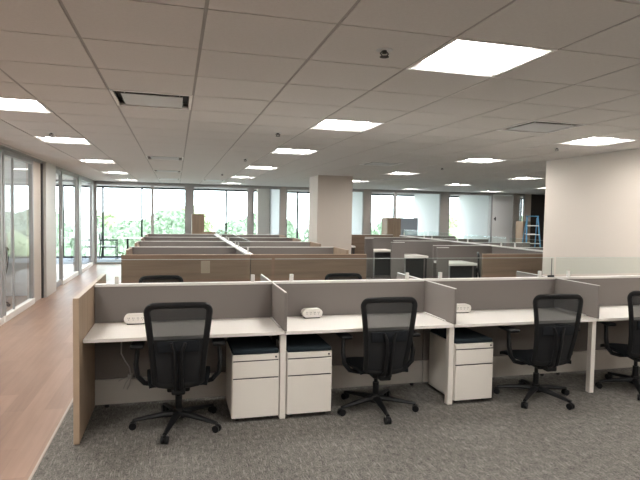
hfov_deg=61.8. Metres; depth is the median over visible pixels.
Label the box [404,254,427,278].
desk
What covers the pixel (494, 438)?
floor
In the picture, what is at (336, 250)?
panel
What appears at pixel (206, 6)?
grid
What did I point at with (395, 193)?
window
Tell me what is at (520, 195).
window
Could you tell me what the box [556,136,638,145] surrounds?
ceiling light
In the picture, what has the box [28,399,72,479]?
trim
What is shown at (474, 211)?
window blind
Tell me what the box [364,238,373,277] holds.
wall
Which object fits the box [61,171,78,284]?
window
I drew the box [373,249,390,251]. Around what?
countertop
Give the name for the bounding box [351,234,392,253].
wall
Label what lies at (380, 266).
desk
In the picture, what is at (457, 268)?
desk
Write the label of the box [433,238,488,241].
wall
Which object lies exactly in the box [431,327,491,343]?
seat cushion
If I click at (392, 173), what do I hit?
ceiling light
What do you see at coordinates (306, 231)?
tree
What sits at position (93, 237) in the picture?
wall pier
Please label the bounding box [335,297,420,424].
office chair
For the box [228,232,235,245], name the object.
glass screen
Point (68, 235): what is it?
tree
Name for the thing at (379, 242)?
wall
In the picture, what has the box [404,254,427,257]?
countertop
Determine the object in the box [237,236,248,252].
glass screen
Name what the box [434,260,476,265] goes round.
countertop
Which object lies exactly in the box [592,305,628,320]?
countertop
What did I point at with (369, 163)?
ceiling vent
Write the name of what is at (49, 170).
wall pier
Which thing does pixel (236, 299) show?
wall
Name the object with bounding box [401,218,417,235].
screen
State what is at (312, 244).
panel
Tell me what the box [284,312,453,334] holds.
countertop
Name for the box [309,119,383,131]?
ceiling light
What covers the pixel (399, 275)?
screen
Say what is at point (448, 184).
ceiling light
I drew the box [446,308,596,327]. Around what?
countertop
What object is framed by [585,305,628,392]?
desk
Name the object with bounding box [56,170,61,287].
door
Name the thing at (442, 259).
wall
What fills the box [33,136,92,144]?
ceiling light
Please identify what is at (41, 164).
trim
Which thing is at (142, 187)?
window
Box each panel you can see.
[126,247,132,254]
[310,242,320,246]
[333,247,348,253]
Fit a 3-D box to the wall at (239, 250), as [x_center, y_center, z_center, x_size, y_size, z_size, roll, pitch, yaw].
[-2.019,0.553,11.625,0.100,1.068,7.350,0,3,-15]
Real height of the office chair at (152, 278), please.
0.958 m
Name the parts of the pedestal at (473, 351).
drawer, drawer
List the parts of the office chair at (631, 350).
armrest, seat, leg, leg, frame, leg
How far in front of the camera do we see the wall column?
12.55 m
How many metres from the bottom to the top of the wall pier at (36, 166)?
2.586 m
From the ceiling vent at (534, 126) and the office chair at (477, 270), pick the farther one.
the office chair at (477, 270)
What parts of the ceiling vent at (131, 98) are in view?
plate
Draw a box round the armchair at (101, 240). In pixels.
[98,233,118,259]
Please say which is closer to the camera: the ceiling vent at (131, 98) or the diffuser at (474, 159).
the ceiling vent at (131, 98)
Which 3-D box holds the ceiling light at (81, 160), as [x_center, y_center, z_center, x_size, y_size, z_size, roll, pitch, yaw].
[-4.122,-1.484,9.909,0.603,0.063,0.603,0,3,-15]
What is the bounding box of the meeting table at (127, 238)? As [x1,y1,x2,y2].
[117,237,141,248]
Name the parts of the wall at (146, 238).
trim, trim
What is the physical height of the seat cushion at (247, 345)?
0.040 m
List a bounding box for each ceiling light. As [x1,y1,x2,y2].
[0,97,53,112]
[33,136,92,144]
[77,159,116,163]
[100,171,128,173]
[230,176,255,178]
[244,166,278,169]
[270,148,318,154]
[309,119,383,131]
[387,172,420,174]
[406,37,557,77]
[448,184,468,185]
[454,158,504,162]
[509,177,542,179]
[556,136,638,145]
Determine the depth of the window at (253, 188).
17.86 m
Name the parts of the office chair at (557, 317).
leg, armrest, leg, leg, seat, leg, leg, frame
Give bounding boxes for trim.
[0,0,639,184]
[0,145,94,181]
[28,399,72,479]
[40,163,43,297]
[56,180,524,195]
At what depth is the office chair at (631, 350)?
5.14 m
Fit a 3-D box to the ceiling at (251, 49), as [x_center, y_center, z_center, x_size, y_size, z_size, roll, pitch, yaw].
[2.786,-1.294,8.932,23.200,0.020,24.429,0,3,-15]
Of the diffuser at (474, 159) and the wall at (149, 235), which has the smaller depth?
the diffuser at (474, 159)
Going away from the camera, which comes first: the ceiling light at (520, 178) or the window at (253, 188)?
the ceiling light at (520, 178)
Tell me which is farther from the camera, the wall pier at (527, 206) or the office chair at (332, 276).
the wall pier at (527, 206)
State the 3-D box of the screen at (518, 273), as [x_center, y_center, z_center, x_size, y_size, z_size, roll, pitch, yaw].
[2.412,0.542,6.051,0.060,0.320,0.605,0,3,-15]
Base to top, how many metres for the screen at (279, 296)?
0.320 m
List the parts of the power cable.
cord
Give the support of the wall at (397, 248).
on the floor at (494, 438)
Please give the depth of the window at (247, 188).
17.48 m
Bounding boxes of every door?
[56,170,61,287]
[492,195,512,241]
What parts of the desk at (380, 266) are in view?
leg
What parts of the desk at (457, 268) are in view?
modesty panel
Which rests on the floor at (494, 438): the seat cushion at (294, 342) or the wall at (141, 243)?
the wall at (141, 243)
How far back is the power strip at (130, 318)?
4.48 m
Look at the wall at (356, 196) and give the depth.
19.59 m
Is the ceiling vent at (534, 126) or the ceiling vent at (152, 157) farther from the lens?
the ceiling vent at (152, 157)
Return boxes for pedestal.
[226,336,278,420]
[276,333,331,415]
[429,327,492,402]
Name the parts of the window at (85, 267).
sill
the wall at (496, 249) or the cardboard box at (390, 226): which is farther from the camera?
the cardboard box at (390, 226)
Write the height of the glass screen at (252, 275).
0.208 m
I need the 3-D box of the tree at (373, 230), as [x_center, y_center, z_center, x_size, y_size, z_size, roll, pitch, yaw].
[3.121,3.572,52.696,7.729,11.414,7.750,2,3,12]
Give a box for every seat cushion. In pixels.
[227,336,278,354]
[277,333,330,351]
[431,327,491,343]
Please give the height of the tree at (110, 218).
11.817 m
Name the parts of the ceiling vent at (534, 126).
plate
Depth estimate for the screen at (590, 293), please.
5.26 m
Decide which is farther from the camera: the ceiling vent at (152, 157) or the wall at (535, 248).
the wall at (535, 248)
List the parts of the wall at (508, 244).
trim, panel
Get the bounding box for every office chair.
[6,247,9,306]
[129,302,225,443]
[139,275,183,282]
[325,273,361,279]
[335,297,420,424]
[475,252,480,277]
[494,294,582,409]
[595,291,639,400]
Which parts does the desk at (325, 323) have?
leg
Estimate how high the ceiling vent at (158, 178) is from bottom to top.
0.064 m
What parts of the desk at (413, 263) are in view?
leg, modesty panel, leg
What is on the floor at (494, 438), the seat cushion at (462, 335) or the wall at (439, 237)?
the wall at (439, 237)
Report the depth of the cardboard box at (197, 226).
15.98 m
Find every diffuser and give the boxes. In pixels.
[0,98,42,106]
[46,137,85,140]
[277,149,308,151]
[318,120,367,126]
[423,40,530,67]
[469,158,491,160]
[574,137,614,142]
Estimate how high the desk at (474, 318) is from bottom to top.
0.737 m
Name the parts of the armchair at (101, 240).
seat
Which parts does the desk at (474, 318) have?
leg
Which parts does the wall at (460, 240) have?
panel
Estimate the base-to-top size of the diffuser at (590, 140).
0.020 m
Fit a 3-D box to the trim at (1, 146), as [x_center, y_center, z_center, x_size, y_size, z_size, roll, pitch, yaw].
[-5.414,-1.492,10.614,0.130,0.048,12.240,0,3,-15]
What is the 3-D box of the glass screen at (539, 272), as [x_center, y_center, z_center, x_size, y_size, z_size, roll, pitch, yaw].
[1.775,0.287,5.515,1.496,0.208,0.026,0,3,-15]
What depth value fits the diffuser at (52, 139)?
7.06 m
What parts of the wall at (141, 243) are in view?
trim, trim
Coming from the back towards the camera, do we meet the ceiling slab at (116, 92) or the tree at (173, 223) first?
the tree at (173, 223)
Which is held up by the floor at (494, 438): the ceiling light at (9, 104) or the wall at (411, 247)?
the wall at (411, 247)
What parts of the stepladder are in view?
rail, rail, rail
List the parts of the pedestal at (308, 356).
drawer, drawer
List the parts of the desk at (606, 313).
leg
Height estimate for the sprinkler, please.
0.037 m
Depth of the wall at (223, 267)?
7.99 m
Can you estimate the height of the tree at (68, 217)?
12.184 m
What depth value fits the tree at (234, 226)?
48.29 m
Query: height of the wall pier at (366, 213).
2.586 m
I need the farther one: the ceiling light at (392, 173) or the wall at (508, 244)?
the wall at (508, 244)
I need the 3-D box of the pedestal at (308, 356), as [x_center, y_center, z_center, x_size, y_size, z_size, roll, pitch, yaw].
[-0.152,1.168,4.670,0.385,0.590,0.508,0,3,-15]
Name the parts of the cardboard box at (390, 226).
door, door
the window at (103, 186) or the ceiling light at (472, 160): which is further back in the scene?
the window at (103, 186)
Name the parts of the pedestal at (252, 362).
drawer, drawer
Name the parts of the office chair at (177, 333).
armrest, leg, leg, leg, frame, seat, leg, leg, armrest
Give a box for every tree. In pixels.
[56,206,107,233]
[56,228,126,255]
[97,211,123,228]
[106,219,166,253]
[145,209,184,233]
[164,203,214,231]
[218,218,255,233]
[254,218,303,240]
[303,222,308,240]
[371,223,380,233]
[375,217,398,232]
[449,213,457,228]
[449,228,457,238]
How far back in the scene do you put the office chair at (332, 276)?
6.66 m
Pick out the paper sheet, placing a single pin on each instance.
(205, 265)
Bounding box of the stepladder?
[522,216,540,246]
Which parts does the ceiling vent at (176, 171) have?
plate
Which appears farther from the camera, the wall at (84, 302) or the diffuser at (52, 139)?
the diffuser at (52, 139)
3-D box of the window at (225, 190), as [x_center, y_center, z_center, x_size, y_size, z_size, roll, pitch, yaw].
[-4.180,-0.634,19.799,1.412,2.556,0.080,0,3,-15]
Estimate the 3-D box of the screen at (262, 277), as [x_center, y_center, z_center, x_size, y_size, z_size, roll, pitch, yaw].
[-0.530,0.528,5.255,0.060,0.320,0.605,0,3,-15]
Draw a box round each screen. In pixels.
[113,259,254,283]
[215,227,219,236]
[221,230,226,239]
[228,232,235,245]
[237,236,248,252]
[260,274,270,280]
[270,282,286,330]
[289,258,408,280]
[397,272,420,278]
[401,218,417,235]
[423,280,456,323]
[438,257,553,278]
[516,271,546,276]
[555,278,599,318]
[556,257,603,276]
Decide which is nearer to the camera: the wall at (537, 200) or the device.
the device
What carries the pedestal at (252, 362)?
on the floor at (494, 438)
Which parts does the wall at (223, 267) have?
trim, trim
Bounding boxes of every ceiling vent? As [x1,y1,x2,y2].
[109,89,192,109]
[145,155,183,160]
[153,170,181,172]
[158,178,179,179]
[359,162,403,165]
[497,120,588,133]
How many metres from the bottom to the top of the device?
0.200 m
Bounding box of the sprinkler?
[376,48,392,58]
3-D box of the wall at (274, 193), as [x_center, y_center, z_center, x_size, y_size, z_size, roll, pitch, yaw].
[-1.605,-0.578,19.294,0.120,2.586,2.240,0,3,-15]
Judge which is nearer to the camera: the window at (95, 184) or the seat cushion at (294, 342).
the seat cushion at (294, 342)
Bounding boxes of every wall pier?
[26,161,40,301]
[43,162,55,296]
[73,175,81,274]
[88,182,94,264]
[186,184,191,233]
[248,185,251,233]
[256,189,269,233]
[280,186,285,235]
[363,189,369,233]
[440,191,448,235]
[512,194,519,241]
[524,194,530,220]
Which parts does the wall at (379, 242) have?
trim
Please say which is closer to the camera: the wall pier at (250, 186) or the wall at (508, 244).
the wall at (508, 244)
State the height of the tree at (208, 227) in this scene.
12.869 m
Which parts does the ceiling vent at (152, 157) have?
plate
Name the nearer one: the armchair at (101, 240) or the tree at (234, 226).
the armchair at (101, 240)
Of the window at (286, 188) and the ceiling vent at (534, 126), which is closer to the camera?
the ceiling vent at (534, 126)
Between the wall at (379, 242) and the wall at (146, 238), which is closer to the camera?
the wall at (146, 238)
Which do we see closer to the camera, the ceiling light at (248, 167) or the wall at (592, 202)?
the wall at (592, 202)
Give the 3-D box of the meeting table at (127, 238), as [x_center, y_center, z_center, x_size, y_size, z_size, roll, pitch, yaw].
[-6.108,0.301,18.386,1.600,0.760,0.700,0,3,-15]
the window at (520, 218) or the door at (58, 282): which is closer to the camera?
the door at (58, 282)
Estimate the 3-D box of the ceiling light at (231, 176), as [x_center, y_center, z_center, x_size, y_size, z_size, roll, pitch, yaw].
[-1.968,-1.630,13.651,0.603,0.063,0.603,0,3,-15]
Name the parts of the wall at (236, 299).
panel, rail, rail, panel, panel, rail, panel, rail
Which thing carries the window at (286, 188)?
attached to the wall pier at (366, 213)
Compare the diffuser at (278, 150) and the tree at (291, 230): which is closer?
the diffuser at (278, 150)
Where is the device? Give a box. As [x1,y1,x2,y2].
[547,259,553,276]
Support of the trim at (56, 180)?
attached to the wall at (537, 200)
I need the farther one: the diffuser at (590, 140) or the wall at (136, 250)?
the wall at (136, 250)
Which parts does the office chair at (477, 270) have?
frame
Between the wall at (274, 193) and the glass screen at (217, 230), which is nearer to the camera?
the glass screen at (217, 230)
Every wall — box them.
[73,274,105,444]
[95,275,639,407]
[121,254,366,282]
[132,246,332,254]
[139,241,309,246]
[145,237,292,240]
[148,234,278,236]
[214,234,251,256]
[269,189,278,234]
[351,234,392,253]
[352,192,361,233]
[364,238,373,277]
[365,237,417,249]
[390,242,404,278]
[393,240,449,278]
[399,235,542,253]
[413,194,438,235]
[414,236,455,238]
[432,245,491,277]
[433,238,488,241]
[436,247,448,277]
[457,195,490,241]
[470,242,529,246]
[481,254,542,277]
[517,247,542,249]
[530,194,544,246]
[542,148,639,275]
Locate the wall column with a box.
[308,175,352,253]
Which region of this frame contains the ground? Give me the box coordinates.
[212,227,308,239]
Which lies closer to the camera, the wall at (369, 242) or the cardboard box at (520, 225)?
the wall at (369, 242)
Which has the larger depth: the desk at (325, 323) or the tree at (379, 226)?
the tree at (379, 226)
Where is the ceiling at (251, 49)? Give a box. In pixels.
[0,0,639,194]
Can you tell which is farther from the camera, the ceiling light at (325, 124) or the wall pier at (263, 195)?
the wall pier at (263, 195)
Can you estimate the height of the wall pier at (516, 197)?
2.586 m
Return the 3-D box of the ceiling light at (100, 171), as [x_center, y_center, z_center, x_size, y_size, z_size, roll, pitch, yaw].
[-4.917,-1.643,12.854,0.603,0.063,0.603,0,3,-15]
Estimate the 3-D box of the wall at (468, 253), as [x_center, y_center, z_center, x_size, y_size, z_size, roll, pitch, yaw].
[3.094,0.646,11.636,1.410,1.064,0.044,0,3,-15]
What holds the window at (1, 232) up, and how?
on the floor at (36, 345)
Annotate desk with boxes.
[83,317,284,342]
[278,312,453,418]
[373,249,390,277]
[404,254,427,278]
[434,260,476,277]
[444,308,596,404]
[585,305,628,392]
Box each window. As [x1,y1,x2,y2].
[0,149,3,325]
[2,150,34,322]
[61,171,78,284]
[63,185,102,257]
[81,178,92,271]
[94,183,185,263]
[103,186,141,257]
[142,187,184,236]
[192,186,248,233]
[194,189,226,230]
[226,189,256,231]
[252,187,280,234]
[285,188,363,237]
[287,191,297,237]
[369,191,440,235]
[372,194,393,213]
[448,193,492,241]
[519,195,524,220]
[519,198,521,220]
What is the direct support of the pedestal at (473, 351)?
on the floor at (494, 438)
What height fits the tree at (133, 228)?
11.120 m
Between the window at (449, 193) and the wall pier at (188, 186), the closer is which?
the wall pier at (188, 186)
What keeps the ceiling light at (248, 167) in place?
attached to the ceiling at (251, 49)
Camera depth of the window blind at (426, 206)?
20.68 m
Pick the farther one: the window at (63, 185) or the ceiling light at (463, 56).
the window at (63, 185)
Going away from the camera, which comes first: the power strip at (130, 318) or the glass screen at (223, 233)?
the power strip at (130, 318)
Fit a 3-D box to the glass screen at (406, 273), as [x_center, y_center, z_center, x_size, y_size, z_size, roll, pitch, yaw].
[0.304,0.280,5.117,1.496,0.208,0.026,0,3,-15]
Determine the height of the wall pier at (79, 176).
2.586 m
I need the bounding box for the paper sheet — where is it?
[201,261,209,272]
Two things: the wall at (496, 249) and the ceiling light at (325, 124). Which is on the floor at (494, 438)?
the wall at (496, 249)
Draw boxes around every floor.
[0,258,120,479]
[31,275,639,479]
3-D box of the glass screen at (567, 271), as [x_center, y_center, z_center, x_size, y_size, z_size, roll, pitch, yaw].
[3.246,0.293,5.912,1.496,0.208,0.026,0,3,-15]
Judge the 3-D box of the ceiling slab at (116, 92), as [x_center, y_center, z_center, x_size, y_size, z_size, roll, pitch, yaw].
[2.739,-1.541,9.057,24.600,0.100,24.800,0,3,-15]
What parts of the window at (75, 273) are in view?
sill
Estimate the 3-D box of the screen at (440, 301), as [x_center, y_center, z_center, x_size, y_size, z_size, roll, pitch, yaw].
[1.116,0.570,5.002,0.060,0.320,0.605,0,3,-15]
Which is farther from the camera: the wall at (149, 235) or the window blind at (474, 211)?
the window blind at (474, 211)
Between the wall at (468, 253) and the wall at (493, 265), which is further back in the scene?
the wall at (468, 253)
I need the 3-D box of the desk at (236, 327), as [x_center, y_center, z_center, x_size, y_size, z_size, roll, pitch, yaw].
[-1.094,0.744,4.420,1.510,0.047,0.605,0,3,-15]
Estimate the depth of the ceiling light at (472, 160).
8.73 m
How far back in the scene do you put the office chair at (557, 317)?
4.72 m
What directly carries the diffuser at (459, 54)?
attached to the ceiling light at (463, 56)
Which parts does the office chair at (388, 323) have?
armrest, leg, leg, seat, leg, leg, frame, leg, armrest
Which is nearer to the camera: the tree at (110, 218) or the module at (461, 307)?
the module at (461, 307)
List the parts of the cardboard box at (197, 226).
door, door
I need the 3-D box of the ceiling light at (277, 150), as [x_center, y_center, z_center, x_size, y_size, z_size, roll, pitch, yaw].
[-0.378,-1.311,7.760,0.603,0.063,0.603,0,3,-15]
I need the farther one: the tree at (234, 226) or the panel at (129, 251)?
the tree at (234, 226)
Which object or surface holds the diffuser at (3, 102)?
attached to the ceiling light at (9, 104)
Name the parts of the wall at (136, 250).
trim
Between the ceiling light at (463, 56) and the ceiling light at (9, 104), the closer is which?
the ceiling light at (463, 56)
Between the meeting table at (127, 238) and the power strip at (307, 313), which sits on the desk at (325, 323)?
the power strip at (307, 313)
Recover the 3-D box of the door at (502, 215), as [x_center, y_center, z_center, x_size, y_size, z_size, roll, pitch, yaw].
[6.937,-0.445,20.321,0.870,2.506,0.120,0,3,-15]
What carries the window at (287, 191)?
attached to the wall pier at (263, 195)
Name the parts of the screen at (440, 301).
trim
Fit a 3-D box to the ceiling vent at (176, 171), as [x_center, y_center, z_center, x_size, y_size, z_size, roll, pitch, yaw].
[-3.420,-1.573,11.996,0.603,0.064,0.603,0,3,-15]
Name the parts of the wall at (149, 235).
trim, panel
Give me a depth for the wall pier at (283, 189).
18.06 m
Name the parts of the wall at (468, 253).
trim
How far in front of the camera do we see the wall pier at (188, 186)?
17.25 m
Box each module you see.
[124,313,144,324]
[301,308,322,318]
[456,303,470,312]
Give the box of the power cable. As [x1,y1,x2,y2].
[118,342,132,389]
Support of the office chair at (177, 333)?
on the floor at (494, 438)
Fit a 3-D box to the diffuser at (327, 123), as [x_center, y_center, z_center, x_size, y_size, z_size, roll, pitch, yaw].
[0.258,-1.183,5.405,0.471,0.020,0.471,0,3,-15]
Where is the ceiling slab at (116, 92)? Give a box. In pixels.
[114,91,572,163]
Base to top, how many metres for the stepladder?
1.754 m
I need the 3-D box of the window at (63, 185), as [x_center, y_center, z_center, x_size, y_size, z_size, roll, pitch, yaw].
[-8.281,-0.652,18.691,1.325,2.556,0.080,0,3,-15]
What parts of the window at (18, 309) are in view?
sill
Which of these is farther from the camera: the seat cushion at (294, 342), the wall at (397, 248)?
the wall at (397, 248)
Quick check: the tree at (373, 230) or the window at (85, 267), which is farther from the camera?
the tree at (373, 230)
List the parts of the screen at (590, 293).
trim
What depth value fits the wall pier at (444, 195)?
19.63 m
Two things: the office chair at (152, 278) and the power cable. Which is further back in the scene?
the office chair at (152, 278)
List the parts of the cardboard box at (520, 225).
door, door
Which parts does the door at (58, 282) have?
handle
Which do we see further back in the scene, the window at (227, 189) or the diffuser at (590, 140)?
the window at (227, 189)
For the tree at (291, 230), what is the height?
11.573 m
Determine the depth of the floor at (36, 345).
5.63 m

